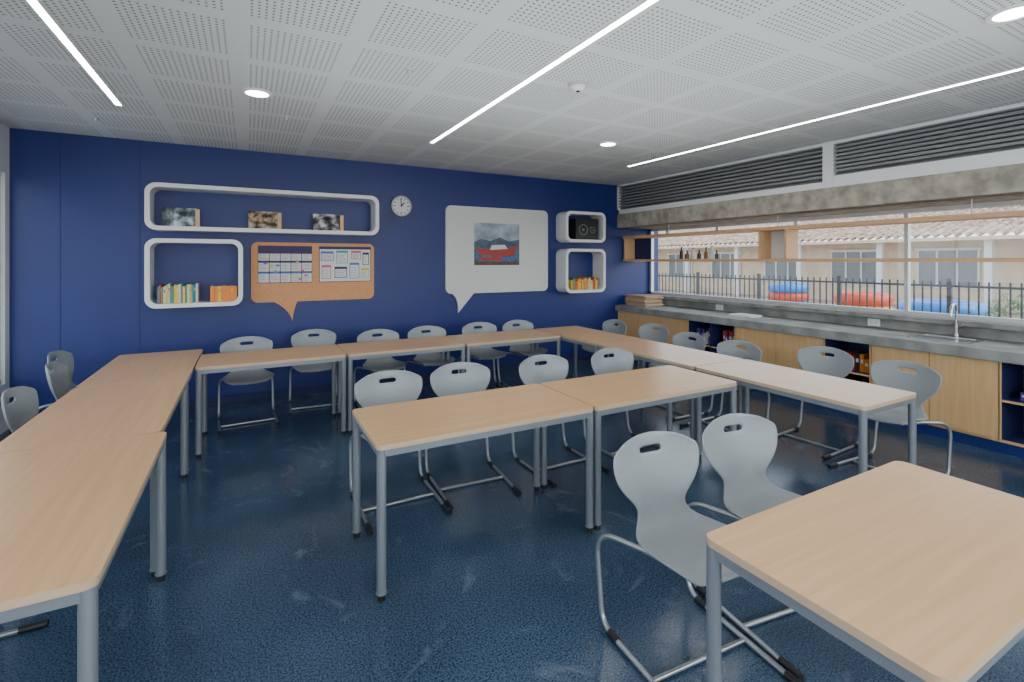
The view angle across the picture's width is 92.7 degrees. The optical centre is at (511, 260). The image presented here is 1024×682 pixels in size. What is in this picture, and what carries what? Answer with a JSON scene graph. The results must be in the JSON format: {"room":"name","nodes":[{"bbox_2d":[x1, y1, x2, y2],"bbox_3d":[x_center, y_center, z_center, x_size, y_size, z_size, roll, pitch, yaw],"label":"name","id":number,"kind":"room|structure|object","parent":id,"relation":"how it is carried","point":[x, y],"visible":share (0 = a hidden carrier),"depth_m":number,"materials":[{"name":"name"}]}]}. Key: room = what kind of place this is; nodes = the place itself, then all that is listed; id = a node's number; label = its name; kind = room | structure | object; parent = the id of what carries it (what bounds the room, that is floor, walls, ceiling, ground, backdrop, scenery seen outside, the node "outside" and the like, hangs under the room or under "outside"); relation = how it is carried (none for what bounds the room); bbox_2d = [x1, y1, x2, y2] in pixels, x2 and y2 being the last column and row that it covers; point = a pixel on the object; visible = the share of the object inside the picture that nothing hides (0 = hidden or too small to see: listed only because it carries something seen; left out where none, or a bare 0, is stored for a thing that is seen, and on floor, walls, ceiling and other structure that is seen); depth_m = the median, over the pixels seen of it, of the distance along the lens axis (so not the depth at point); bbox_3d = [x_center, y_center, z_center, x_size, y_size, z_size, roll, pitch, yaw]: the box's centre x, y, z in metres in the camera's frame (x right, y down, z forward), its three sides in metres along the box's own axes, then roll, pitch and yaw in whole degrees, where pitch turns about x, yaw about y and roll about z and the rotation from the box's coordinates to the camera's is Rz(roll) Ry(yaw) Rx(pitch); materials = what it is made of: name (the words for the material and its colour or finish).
{"room":"classroom","nodes":[
{"label":"classroom","id":0,"kind":"room"},
{"bbox_2d":[0,123,8,434],"bbox_3d":[-2.871,0.165,0.852,0.200,2.890,8.630,0,0,-28],"label":"wall","id":1,"kind":"structure","parent":0,"point":[4,130],"depth_m":4.61,"materials":[{"name":"grey"}]},
{"bbox_2d":[0,172,0,383],"bbox_3d":[-2.883,0.160,0.959,0.060,2.000,8.230,0,0,-28],"label":"window","id":2,"kind":"structure","parent":1,"relation":"in","point":[0,172],"depth_m":4.59,"materials":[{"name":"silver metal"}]},
{"bbox_2d":[9,128,657,413],"bbox_3d":[-1.245,0.165,6.749,8.670,2.890,0.202,0,0,-28],"label":"wall","id":3,"kind":"structure","parent":0,"point":[79,233],"depth_m":5.57,"materials":[{"name":"blue paint"}]},
{"bbox_2d":[144,238,242,308],"bbox_3d":[-3.423,0.128,5.300,0.880,0.725,0.280,0,0,-28],"label":"display shelf","id":4,"kind":"object","parent":3,"relation":"attached to","point":[150,245],"visible":0.94,"depth_m":5.13,"materials":[{"name":"white paint"}]},
{"bbox_2d":[157,283,198,303],"bbox_3d":[-3.560,0.341,5.215,0.357,0.206,0.167,0,0,-28],"label":"books","id":5,"kind":"object","parent":4,"relation":"in","point":[177,293],"visible":1,"depth_m":5.15,"materials":[{"name":"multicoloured paper"}]},
{"bbox_2d":[210,285,236,301],"bbox_3d":[-3.193,0.357,5.414,0.252,0.174,0.166,0,0,-28],"label":"books","id":6,"kind":"object","parent":4,"relation":"in","point":[222,293],"visible":0.98,"depth_m":5.35,"materials":[{"name":"orange paper"}]},
{"bbox_2d":[144,182,378,235],"bbox_3d":[-2.767,-0.565,5.654,2.370,0.490,0.280,0,0,-28],"label":"display shelf","id":7,"kind":"object","parent":3,"relation":"attached to","point":[151,189],"visible":1,"depth_m":5.48,"materials":[{"name":"white paint"}]},
{"bbox_2d":[162,207,200,226],"bbox_3d":[-3.558,-0.467,5.255,0.340,0.210,0.130,0,0,-28],"label":"picture book","id":8,"kind":"object","parent":7,"relation":"in","point":[170,216],"visible":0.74,"depth_m":5.24,"materials":[{"name":"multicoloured paper"}]},
{"bbox_2d":[248,211,280,228],"bbox_3d":[-2.854,-0.467,5.636,0.340,0.210,0.130,0,0,-28],"label":"picture book","id":9,"kind":"object","parent":7,"relation":"in","point":[256,219],"visible":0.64,"depth_m":5.61,"materials":[{"name":"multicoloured paper"}]},
{"bbox_2d":[313,214,343,230],"bbox_3d":[-2.247,-0.467,5.964,0.340,0.210,0.130,0,0,-28],"label":"picture book","id":10,"kind":"object","parent":7,"relation":"in","point":[320,221],"visible":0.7,"depth_m":5.95,"materials":[{"name":"white paper"}]},
{"bbox_2d":[251,242,373,320],"bbox_3d":[-2.408,0.250,5.987,1.400,0.940,0.034,0,0,-28],"label":"speech bubble pinboard","id":11,"kind":"object","parent":3,"relation":"attached to","point":[286,295],"visible":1,"depth_m":5.94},
{"bbox_2d":[258,246,311,282],"bbox_3d":[-2.694,0.040,5.808,0.585,0.440,0.006,0,0,-28],"label":"poster","id":12,"kind":"object","parent":11,"relation":"attached to","point":[276,264],"visible":1,"depth_m":5.80,"materials":[{"name":"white paper"}]},
{"bbox_2d":[319,246,370,281],"bbox_3d":[-2.092,0.040,6.134,0.625,0.440,0.007,0,0,-28],"label":"chart poster","id":13,"kind":"object","parent":11,"relation":"attached to","point":[336,264],"visible":1,"depth_m":6.12,"materials":[{"name":"white paper"}]},
{"bbox_2d":[176,354,613,408],"bbox_3d":[-1.524,1.570,6.478,7.520,0.080,0.014,0,0,-28],"label":"baseboard","id":14,"kind":"structure","parent":3,"relation":"attached to","point":[325,387],"depth_m":5.93,"materials":[{"name":"blue"}]},
{"bbox_2d":[391,196,411,215],"bbox_3d":[-1.473,-0.730,6.488,0.270,0.270,0.045,0,0,-28],"label":"wall clock","id":15,"kind":"object","parent":3,"relation":"attached to","point":[400,205],"visible":1,"depth_m":6.48,"materials":[{"name":"grey plastic"}]},
{"bbox_2d":[445,205,547,312],"bbox_3d":[-0.189,-0.024,7.187,1.675,1.507,0.034,0,0,-28],"label":"whiteboard","id":16,"kind":"object","parent":3,"relation":"attached to","point":[463,278],"visible":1,"depth_m":7.11,"materials":[{"name":"grey"}]},
{"bbox_2d":[474,223,518,264],"bbox_3d":[-0.216,-0.245,7.149,0.740,0.610,0.008,0,0,-28],"label":"print","id":17,"kind":"object","parent":16,"relation":"attached to","point":[494,243],"visible":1,"depth_m":7.14,"materials":[{"name":"paper"}]},
{"bbox_2d":[556,249,605,292],"bbox_3d":[1.094,0.152,7.742,0.770,0.685,0.280,0,0,-28],"label":"display shelf","id":18,"kind":"object","parent":3,"relation":"attached to","point":[599,256],"visible":0.94,"depth_m":7.64,"materials":[{"name":"white paint"}]},
{"bbox_2d":[568,277,598,289],"bbox_3d":[1.122,0.350,7.747,0.543,0.197,0.167,0,0,-28],"label":"books","id":19,"kind":"object","parent":18,"relation":"in","point":[583,283],"visible":0.93,"depth_m":7.67,"materials":[{"name":"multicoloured paper"}]},
{"bbox_2d":[556,211,605,242],"bbox_3d":[1.094,-0.530,7.742,0.770,0.480,0.280,0,0,-28],"label":"display shelf","id":20,"kind":"object","parent":3,"relation":"attached to","point":[562,236],"visible":0.91,"depth_m":7.64,"materials":[{"name":"white paint"}]},
{"bbox_2d":[569,218,597,239],"bbox_3d":[1.145,-0.503,7.764,0.440,0.334,0.190,0,0,-28],"label":"stereo","id":21,"kind":"object","parent":20,"relation":"in","point":[579,228],"visible":0.94,"depth_m":7.68,"materials":[{"name":"black plastic"}]},
{"bbox_2d":[0,357,1023,681],"bbox_3d":[0.855,1.670,2.866,8.670,0.120,9.030,0,0,-28],"label":"floor","id":22,"kind":"structure","parent":0,"point":[268,578],"depth_m":2.51,"materials":[{"name":"blue rubber"}]},
{"bbox_2d":[1,386,38,432],"bbox_3d":[-2.850,1.198,3.120,0.657,0.823,0.524,0,0,-28],"label":"chair","id":23,"kind":"object","parent":22,"relation":"on","point":[24,407],"visible":0.35,"depth_m":3.06,"materials":[{"name":"grey plastic"}]},
{"bbox_2d":[0,619,49,637],"bbox_3d":[-2.217,1.198,1.780,0.657,0.823,0.524,0,0,-28],"label":"chair","id":24,"kind":"object","parent":22,"relation":"on","point":[33,626],"visible":1,"depth_m":2.11,"materials":[{"name":"grey plastic"}]},
{"bbox_2d":[45,361,68,400],"bbox_3d":[-3.341,1.198,3.901,0.657,0.823,0.524,0,0,-31],"label":"chair","id":25,"kind":"object","parent":22,"relation":"on","point":[58,380],"visible":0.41,"depth_m":3.85,"materials":[{"name":"grey plastic"}]},
{"bbox_2d":[39,350,77,409],"bbox_3d":[-3.739,1.198,4.343,0.657,0.823,0.524,0,0,-24],"label":"chair","id":26,"kind":"object","parent":22,"relation":"on","point":[62,356],"visible":0.28,"depth_m":4.36,"materials":[{"name":"grey plastic"}]},
{"bbox_2d":[0,432,166,681],"bbox_3d":[-1.737,1.240,1.761,0.656,0.740,1.326,0,0,-28],"label":"table","id":27,"kind":"object","parent":22,"relation":"on","point":[66,511],"visible":1,"depth_m":1.66,"materials":[{"name":"brown wood"}]},
{"bbox_2d":[0,377,187,576],"bbox_3d":[-2.397,1.240,2.919,0.656,0.740,1.326,0,0,-28],"label":"table","id":28,"kind":"object","parent":22,"relation":"on","point":[91,413],"visible":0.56,"depth_m":2.75,"materials":[{"name":"brown wood"}]},
{"bbox_2d":[76,349,202,474],"bbox_3d":[-3.031,1.240,4.092,0.656,0.740,1.326,0,0,-28],"label":"table","id":29,"kind":"object","parent":22,"relation":"on","point":[128,368],"visible":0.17,"depth_m":3.95,"materials":[{"name":"brown wood"}]},
{"bbox_2d":[217,336,280,436],"bbox_3d":[-2.626,1.198,4.859,0.524,0.823,0.657,0,0,-31],"label":"chair","id":30,"kind":"object","parent":22,"relation":"on","point":[243,377],"visible":0.81,"depth_m":4.97,"materials":[{"name":"grey plastic"}]},
{"bbox_2d":[195,344,346,457],"bbox_3d":[-2.212,1.240,4.539,1.193,0.740,0.646,0,0,-28],"label":"table","id":31,"kind":"object","parent":22,"relation":"on","point":[206,364],"visible":1,"depth_m":4.45,"materials":[{"name":"brown wood"}]},
{"bbox_2d":[289,329,337,417],"bbox_3d":[-2.180,1.198,5.396,0.524,0.823,0.657,0,0,-24],"label":"chair","id":32,"kind":"object","parent":22,"relation":"on","point":[326,337],"visible":0.67,"depth_m":5.56,"materials":[{"name":"grey plastic"}]},
{"bbox_2d":[353,329,406,407],"bbox_3d":[-1.423,1.198,5.408,0.524,0.823,0.657,0,0,-30],"label":"chair","id":33,"kind":"object","parent":22,"relation":"on","point":[382,363],"visible":0.67,"depth_m":5.53,"materials":[{"name":"grey plastic"}]},
{"bbox_2d":[349,370,451,534],"bbox_3d":[-0.769,1.198,3.272,0.524,0.823,0.657,0,0,-28],"label":"chair","id":34,"kind":"object","parent":22,"relation":"on","point":[368,391],"visible":0.46,"depth_m":3.45,"materials":[{"name":"grey plastic"}]},
{"bbox_2d":[337,336,464,432],"bbox_3d":[-1.156,1.240,5.110,1.193,0.740,0.646,0,0,-28],"label":"table","id":35,"kind":"object","parent":22,"relation":"on","point":[398,347],"visible":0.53,"depth_m":4.96,"materials":[{"name":"brown wood"}]},
{"bbox_2d":[404,325,454,398],"bbox_3d":[-0.922,1.198,5.701,0.524,0.823,0.657,0,0,-28],"label":"chair","id":36,"kind":"object","parent":22,"relation":"on","point":[425,359],"visible":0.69,"depth_m":5.83,"materials":[{"name":"grey plastic"}]},
{"bbox_2d":[352,384,593,601],"bbox_3d":[-0.223,1.240,2.880,1.283,0.740,0.656,0,0,-28],"label":"table","id":37,"kind":"object","parent":22,"relation":"on","point":[409,426],"visible":1,"depth_m":2.77,"materials":[{"name":"brown wood"}]},
{"bbox_2d":[425,362,521,509],"bbox_3d":[-0.304,1.198,3.546,0.524,0.823,0.657,0,0,-24],"label":"chair","id":38,"kind":"object","parent":22,"relation":"on","point":[476,378],"visible":0.44,"depth_m":3.74,"materials":[{"name":"grey plastic"}]},
{"bbox_2d":[458,322,506,390],"bbox_3d":[-0.322,1.198,6.060,0.524,0.823,0.657,0,0,-26],"label":"chair","id":39,"kind":"object","parent":22,"relation":"on","point":[488,353],"visible":0.72,"depth_m":6.21,"materials":[{"name":"grey plastic"}]},
{"bbox_2d":[446,329,559,361],"bbox_3d":[-0.101,1.240,5.681,1.193,0.740,0.646,0,0,-28],"label":"table","id":40,"kind":"object","parent":22,"relation":"on","point":[515,337],"visible":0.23,"depth_m":5.55,"materials":[{"name":"brown wood"}]},
{"bbox_2d":[497,320,546,386],"bbox_3d":[0.191,1.198,6.292,0.524,0.823,0.657,0,0,-31],"label":"chair","id":41,"kind":"object","parent":22,"relation":"on","point":[522,349],"visible":0.63,"depth_m":6.41,"materials":[{"name":"grey plastic"}]},
{"bbox_2d":[511,354,610,487],"bbox_3d":[0.367,1.198,3.863,0.524,0.823,0.657,0,0,-28],"label":"chair","id":42,"kind":"object","parent":22,"relation":"on","point":[556,368],"visible":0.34,"depth_m":4.06,"materials":[{"name":"grey plastic"}]},
{"bbox_2d":[535,326,640,377],"bbox_3d":[0.875,1.240,5.857,0.656,0.740,1.268,0,0,-28],"label":"table","id":43,"kind":"object","parent":22,"relation":"on","point":[588,337],"visible":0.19,"depth_m":5.70,"materials":[{"name":"brown wood"}]},
{"bbox_2d":[582,319,633,369],"bbox_3d":[1.184,1.198,6.438,0.657,0.823,0.524,0,0,-28],"label":"chair","id":44,"kind":"object","parent":22,"relation":"on","point":[608,326],"visible":0.48,"depth_m":6.56,"materials":[{"name":"grey plastic"}]},
{"bbox_2d":[583,348,659,457],"bbox_3d":[1.001,1.198,4.183,0.524,0.823,0.657,0,0,-28],"label":"chair","id":45,"kind":"object","parent":22,"relation":"on","point":[623,360],"visible":0.43,"depth_m":4.40,"materials":[{"name":"grey plastic"}]},
{"bbox_2d":[540,365,736,529],"bbox_3d":[0.911,1.240,3.494,1.283,0.740,0.656,0,0,-28],"label":"table","id":46,"kind":"object","parent":22,"relation":"on","point":[610,393],"visible":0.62,"depth_m":3.36,"materials":[{"name":"brown wood"}]},
{"bbox_2d":[634,323,668,361],"bbox_3d":[1.584,1.198,5.971,0.657,0.823,0.524,0,0,-32],"label":"chair","id":47,"kind":"object","parent":22,"relation":"on","point":[645,331],"visible":0.43,"depth_m":6.12,"materials":[{"name":"grey plastic"}]},
{"bbox_2d":[598,339,742,440],"bbox_3d":[1.481,1.240,4.735,0.656,0.740,1.268,0,0,-28],"label":"table","id":48,"kind":"object","parent":22,"relation":"on","point":[659,353],"visible":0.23,"depth_m":4.49,"materials":[{"name":"brown wood"}]},
{"bbox_2d":[649,332,713,420],"bbox_3d":[1.749,1.198,5.267,0.657,0.823,0.525,0,0,-25],"label":"chair","id":49,"kind":"object","parent":22,"relation":"on","point":[679,339],"visible":0.38,"depth_m":5.34,"materials":[{"name":"grey plastic"}]},
{"bbox_2d":[595,431,801,681],"bbox_3d":[0.739,1.198,1.995,0.524,0.823,0.657,0,0,-24],"label":"chair","id":50,"kind":"object","parent":22,"relation":"on","point":[657,482],"visible":0.82,"depth_m":2.13,"materials":[{"name":"grey plastic"}]},
{"bbox_2d":[679,340,769,430],"bbox_3d":[2.041,1.198,4.684,0.657,0.823,0.524,0,0,-30],"label":"chair","id":51,"kind":"object","parent":22,"relation":"on","point":[728,347],"visible":0.34,"depth_m":4.81,"materials":[{"name":"grey plastic"}]},
{"bbox_2d":[688,413,804,681],"bbox_3d":[1.222,1.198,2.256,0.524,0.823,0.657,0,0,-20],"label":"chair","id":52,"kind":"object","parent":22,"relation":"on","point":[742,457],"visible":0.7,"depth_m":2.42,"materials":[{"name":"grey plastic"}]},
{"bbox_2d":[696,359,916,474],"bbox_3d":[2.087,1.240,3.614,0.656,0.740,1.268,0,0,-28],"label":"table","id":53,"kind":"object","parent":22,"relation":"on","point":[862,399],"visible":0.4,"depth_m":3.31,"materials":[{"name":"brown wood"}]},
{"bbox_2d":[777,346,857,459],"bbox_3d":[2.666,1.198,4.328,0.657,0.823,0.524,0,0,-32],"label":"chair","id":54,"kind":"object","parent":22,"relation":"on","point":[810,359],"visible":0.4,"depth_m":4.45,"materials":[{"name":"grey plastic"}]},
{"bbox_2d":[618,311,1023,458],"bbox_3d":[4.102,1.223,4.628,0.620,0.774,8.600,0,0,-28],"label":"base cabinet","id":55,"kind":"object","parent":22,"relation":"on","point":[980,401],"visible":0.3,"depth_m":4.36,"materials":[{"name":"brown wood"}]},
{"bbox_2d":[697,327,709,343],"bbox_3d":[2.772,1.043,6.855,0.202,0.216,0.264,0,0,-28],"label":"folders","id":56,"kind":"object","parent":55,"relation":"on","point":[704,332],"visible":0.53,"depth_m":6.82,"materials":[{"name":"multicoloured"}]},
{"bbox_2d":[723,329,733,340],"bbox_3d":[2.966,1.033,6.497,0.202,0.236,0.209,0,0,-28],"label":"folders","id":57,"kind":"object","parent":55,"relation":"on","point":[727,334],"visible":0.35,"depth_m":6.49,"materials":[{"name":"red"}]},
{"bbox_2d":[615,304,1023,364],"bbox_3d":[4.092,0.787,4.625,0.698,0.095,8.605,0,0,-28],"label":"countertop","id":58,"kind":"structure","parent":55,"relation":"on","point":[989,350],"depth_m":5.20,"materials":[{"name":"grey stone"}]},
{"bbox_2d":[624,294,664,306],"bbox_3d":[2.204,0.654,8.137,0.416,0.171,0.518,0,0,-28],"label":"cardboard","id":59,"kind":"object","parent":58,"relation":"on","point":[643,300],"visible":0.99,"depth_m":7.98,"materials":[{"name":"beige cardboard"}]},
{"bbox_2d":[729,313,761,317],"bbox_3d":[3.122,0.728,6.537,0.230,0.025,0.330,0,0,-28],"label":"paper","id":60,"kind":"object","parent":58,"relation":"on","point":[731,314],"visible":1,"depth_m":6.49,"materials":[{"name":"white paper"}]},
{"bbox_2d":[907,334,984,343],"bbox_3d":[4.102,0.736,4.628,0.380,0.007,0.480,0,0,-28],"label":"sink basin","id":61,"kind":"object","parent":58,"relation":"in","point":[918,336],"visible":1,"depth_m":4.62,"materials":[{"name":"silver metal"}]},
{"bbox_2d":[949,303,965,336],"bbox_3d":[4.262,0.574,4.689,0.218,0.331,0.101,0,0,-28],"label":"sink faucet","id":62,"kind":"object","parent":58,"relation":"on","point":[956,325],"visible":0.99,"depth_m":4.74,"materials":[{"name":"silver metal"}]},
{"bbox_2d":[844,376,866,382],"bbox_3d":[3.672,1.367,5.191,0.202,0.227,0.319,0,0,-28],"label":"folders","id":63,"kind":"object","parent":55,"relation":"on","point":[847,377],"visible":0.03,"depth_m":5.26,"materials":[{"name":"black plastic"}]},
{"bbox_2d":[845,350,868,372],"bbox_3d":[3.669,1.057,5.196,0.202,0.188,0.331,0,0,-28],"label":"folders","id":64,"kind":"object","parent":55,"relation":"on","point":[861,359],"visible":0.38,"depth_m":5.08,"materials":[{"name":"orange"}]},
{"bbox_2d":[706,461,1023,681],"bbox_3d":[1.294,1.240,1.569,1.236,0.740,0.626,0,0,-28],"label":"table","id":65,"kind":"object","parent":22,"relation":"on","point":[918,570],"visible":1,"depth_m":1.41,"materials":[{"name":"brown wood"}]},
{"bbox_2d":[827,360,952,474],"bbox_3d":[2.864,1.198,3.709,0.657,0.823,0.525,0,0,-25],"label":"chair","id":66,"kind":"object","parent":22,"relation":"on","point":[926,382],"visible":0.68,"depth_m":3.75,"materials":[{"name":"grey plastic"}]},
{"bbox_2d":[0,0,1023,184],"bbox_3d":[0.855,-1.355,2.866,8.670,0.150,9.030,0,0,-28],"label":"ceiling","id":67,"kind":"structure","parent":0,"point":[677,76],"depth_m":3.40,"materials":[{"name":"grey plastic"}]},
{"bbox_2d":[25,0,122,105],"bbox_3d":[-1.543,-1.276,0.899,0.056,0.008,7.050,0,0,-28],"label":"recessed light","id":68,"kind":"object","parent":67,"relation":"in","point":[37,6],"visible":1,"depth_m":2.90,"materials":[{"name":"white plastic"}]},
{"bbox_2d":[241,88,272,98],"bbox_3d":[-1.935,-1.274,3.705,0.210,0.012,0.210,0,0,-28],"label":"recessed light","id":69,"kind":"object","parent":67,"relation":"in","point":[251,92],"visible":1,"depth_m":3.69,"materials":[{"name":"white plastic"}]},
{"bbox_2d":[429,0,659,142],"bbox_3d":[0.805,-1.276,2.169,0.056,0.008,7.050,0,0,-28],"label":"recessed light","id":70,"kind":"object","parent":67,"relation":"in","point":[645,4],"visible":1,"depth_m":3.07,"materials":[{"name":"white plastic"}]},
{"bbox_2d":[569,81,586,92],"bbox_3d":[0.477,-1.252,3.532,0.136,0.056,0.136,0,0,-28],"label":"smoke detector","id":71,"kind":"object","parent":67,"relation":"attached to","point":[575,86],"visible":1,"depth_m":3.49,"materials":[{"name":"grey plastic"}]},
{"bbox_2d":[598,141,617,146],"bbox_3d":[1.047,-1.274,5.318,0.210,0.012,0.210,0,0,-28],"label":"recessed light","id":72,"kind":"object","parent":67,"relation":"in","point":[606,143],"visible":1,"depth_m":5.31,"materials":[{"name":"white plastic"}]},
{"bbox_2d":[626,66,1023,166],"bbox_3d":[3.242,-1.276,3.486,0.056,0.008,7.050,0,0,-28],"label":"recessed light","id":73,"kind":"object","parent":67,"relation":"in","point":[1019,68],"visible":1,"depth_m":4.09,"materials":[{"name":"white plastic"}]},
{"bbox_2d":[834,106,1023,174],"bbox_3d":[3.817,-1.080,4.590,0.078,0.338,1.443,0,0,-28],"label":"ceiling vent","id":74,"kind":"object","parent":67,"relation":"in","point":[998,131],"depth_m":4.45,"materials":[{"name":"grey metal"}]},
{"bbox_2d":[985,2,1023,23],"bbox_3d":[2.578,-1.274,2.508,0.210,0.012,0.210,0,0,-28],"label":"recessed light","id":75,"kind":"object","parent":67,"relation":"in","point":[1014,12],"visible":1,"depth_m":2.52,"materials":[{"name":"white plastic"}]},
{"bbox_2d":[617,102,1023,213],"bbox_3d":[3.916,-1.035,4.522,0.210,0.490,8.630,0,0,-28],"label":"frame","id":76,"kind":"structure","parent":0,"point":[1015,156],"depth_m":4.94,"materials":[{"name":"white"}]},
{"bbox_2d":[619,146,821,209],"bbox_3d":[2.628,-1.057,6.790,0.078,0.384,3.292,0,0,-28],"label":"ceiling vent","id":77,"kind":"object","parent":76,"relation":"in","point":[801,167],"depth_m":6.33,"materials":[{"name":"grey metal"}]},
{"bbox_2d":[617,163,1023,228],"bbox_3d":[4.250,-0.675,4.702,0.950,0.230,8.630,0,0,-28],"label":"concrete beam","id":78,"kind":"structure","parent":0,"point":[999,183],"depth_m":5.11,"materials":[{"name":"grey concrete"}]},
{"bbox_2d":[623,199,1023,261],"bbox_3d":[3.877,-0.275,4.897,0.240,0.570,7.927,0,0,-28],"label":"shelf","id":79,"kind":"object","parent":78,"relation":"hanging from","point":[777,243],"visible":0.91,"depth_m":5.84,"materials":[{"name":"brown wood"}]},
{"bbox_2d":[679,246,682,258],"bbox_3d":[2.552,-0.125,7.348,0.057,0.192,0.057,0,0,-28],"label":"glass bottle","id":80,"kind":"object","parent":79,"relation":"in","point":[681,251],"visible":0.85,"depth_m":7.33,"materials":[{"name":"grey"}]},
{"bbox_2d":[685,250,689,258],"bbox_3d":[2.604,-0.094,7.252,0.074,0.130,0.074,0,0,-28],"label":"glass bottle","id":81,"kind":"object","parent":79,"relation":"in","point":[687,255],"visible":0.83,"depth_m":7.22,"materials":[{"name":"brown glass"}]},
{"bbox_2d":[691,248,695,258],"bbox_3d":[2.657,-0.112,7.155,0.064,0.165,0.064,0,0,-28],"label":"glass bottle","id":82,"kind":"object","parent":79,"relation":"in","point":[693,254],"visible":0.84,"depth_m":7.14,"materials":[{"name":"grey"}]},
{"bbox_2d":[697,250,701,258],"bbox_3d":[2.709,-0.095,7.058,0.062,0.132,0.062,0,0,-28],"label":"glass bottle","id":83,"kind":"object","parent":79,"relation":"in","point":[699,255],"visible":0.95,"depth_m":7.04,"materials":[{"name":"grey"}]},
{"bbox_2d":[704,247,707,258],"bbox_3d":[2.766,-0.113,6.952,0.057,0.169,0.057,0,0,-28],"label":"glass bottle","id":84,"kind":"object","parent":79,"relation":"in","point":[706,251],"visible":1,"depth_m":6.93,"materials":[{"name":"brown glass"}]},
{"bbox_2d":[709,246,714,258],"bbox_3d":[2.814,-0.119,6.864,0.076,0.179,0.076,0,0,-28],"label":"glass bottle","id":85,"kind":"object","parent":79,"relation":"in","point":[712,252],"visible":1,"depth_m":6.83,"materials":[{"name":"grey"}]},
{"bbox_2d":[649,294,1023,342],"bbox_3d":[4.505,1.095,4.840,0.370,1.030,8.630,0,0,-28],"label":"wall","id":86,"kind":"structure","parent":0,"point":[1008,332],"depth_m":5.50,"materials":[{"name":"concrete"}]},
{"bbox_2d":[716,304,722,309],"bbox_3d":[3.073,0.685,7.232,0.015,0.080,0.120,0,0,-28],"label":"wall socket","id":87,"kind":"object","parent":86,"relation":"attached to","point":[718,306],"visible":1,"depth_m":7.22,"materials":[{"name":"white paint"}]},
{"bbox_2d":[650,200,1023,324],"bbox_3d":[4.482,0.010,4.845,0.065,1.140,8.560,0,0,-28],"label":"window","id":88,"kind":"structure","parent":86,"relation":"in","point":[907,212],"depth_m":5.41,"materials":[{"name":"silver metal"}]},
{"bbox_2d":[868,318,879,326],"bbox_3d":[4.038,0.685,5.446,0.015,0.080,0.120,0,0,-28],"label":"wall socket","id":89,"kind":"object","parent":86,"relation":"attached to","point":[871,322],"visible":1,"depth_m":5.45,"materials":[{"name":"white paint"}]},
{"label":"outside","id":90,"kind":"structure","parent":0,"visible":0},
{"bbox_2d":[658,289,1023,318],"bbox_3d":[20.907,1.835,31.199,53.540,0.150,85.000,0,0,-28],"label":"ground","id":91,"kind":"structure","parent":90,"point":[829,302],"depth_m":23.53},
{"bbox_2d":[770,283,809,302],"bbox_3d":[10.121,1.290,17.864,1.339,0.940,1.340,0,0,-28],"label":"pool","id":92,"kind":"object","parent":91,"relation":"on","point":[771,284],"visible":0.55,"depth_m":17.34,"materials":[{"name":"blue plastic"}]},
{"bbox_2d":[658,205,1023,313],"bbox_3d":[11.351,-0.315,34.092,9.600,4.150,55.180,0,0,-28],"label":"building","id":93,"kind":"structure","parent":91,"relation":"on","point":[979,246],"depth_m":20.33,"materials":[{"name":"paint"}]},
{"bbox_2d":[658,272,1023,318],"bbox_3d":[3.457,1.015,13.790,0.056,1.490,27.028,0,0,-28],"label":"picket fence","id":94,"kind":"object","parent":91,"relation":"on","point":[839,281],"visible":0.12,"depth_m":8.98,"materials":[{"name":"grey metal"}]},
{"bbox_2d":[834,291,894,308],"bbox_3d":[9.209,1.290,12.823,1.339,0.940,1.340,0,0,-28],"label":"pool","id":95,"kind":"object","parent":91,"relation":"on","point":[849,293],"visible":0.25,"depth_m":12.31,"materials":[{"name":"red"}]},
{"bbox_2d":[899,299,987,315],"bbox_3d":[8.872,1.290,10.083,1.439,0.940,1.440,0,0,-28],"label":"pool","id":96,"kind":"object","parent":91,"relation":"on","point":[918,302],"visible":0.1,"depth_m":9.62,"materials":[{"name":"blue plastic"}]},
{"bbox_2d":[984,294,1023,318],"bbox_3d":[9.000,1.154,8.601,0.929,1.212,0.984,0,0,20],"label":"shrub","id":97,"kind":"object","parent":91,"relation":"on","point":[992,310],"visible":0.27,"depth_m":8.76,"materials":[{"name":"green plant"}]}
]}

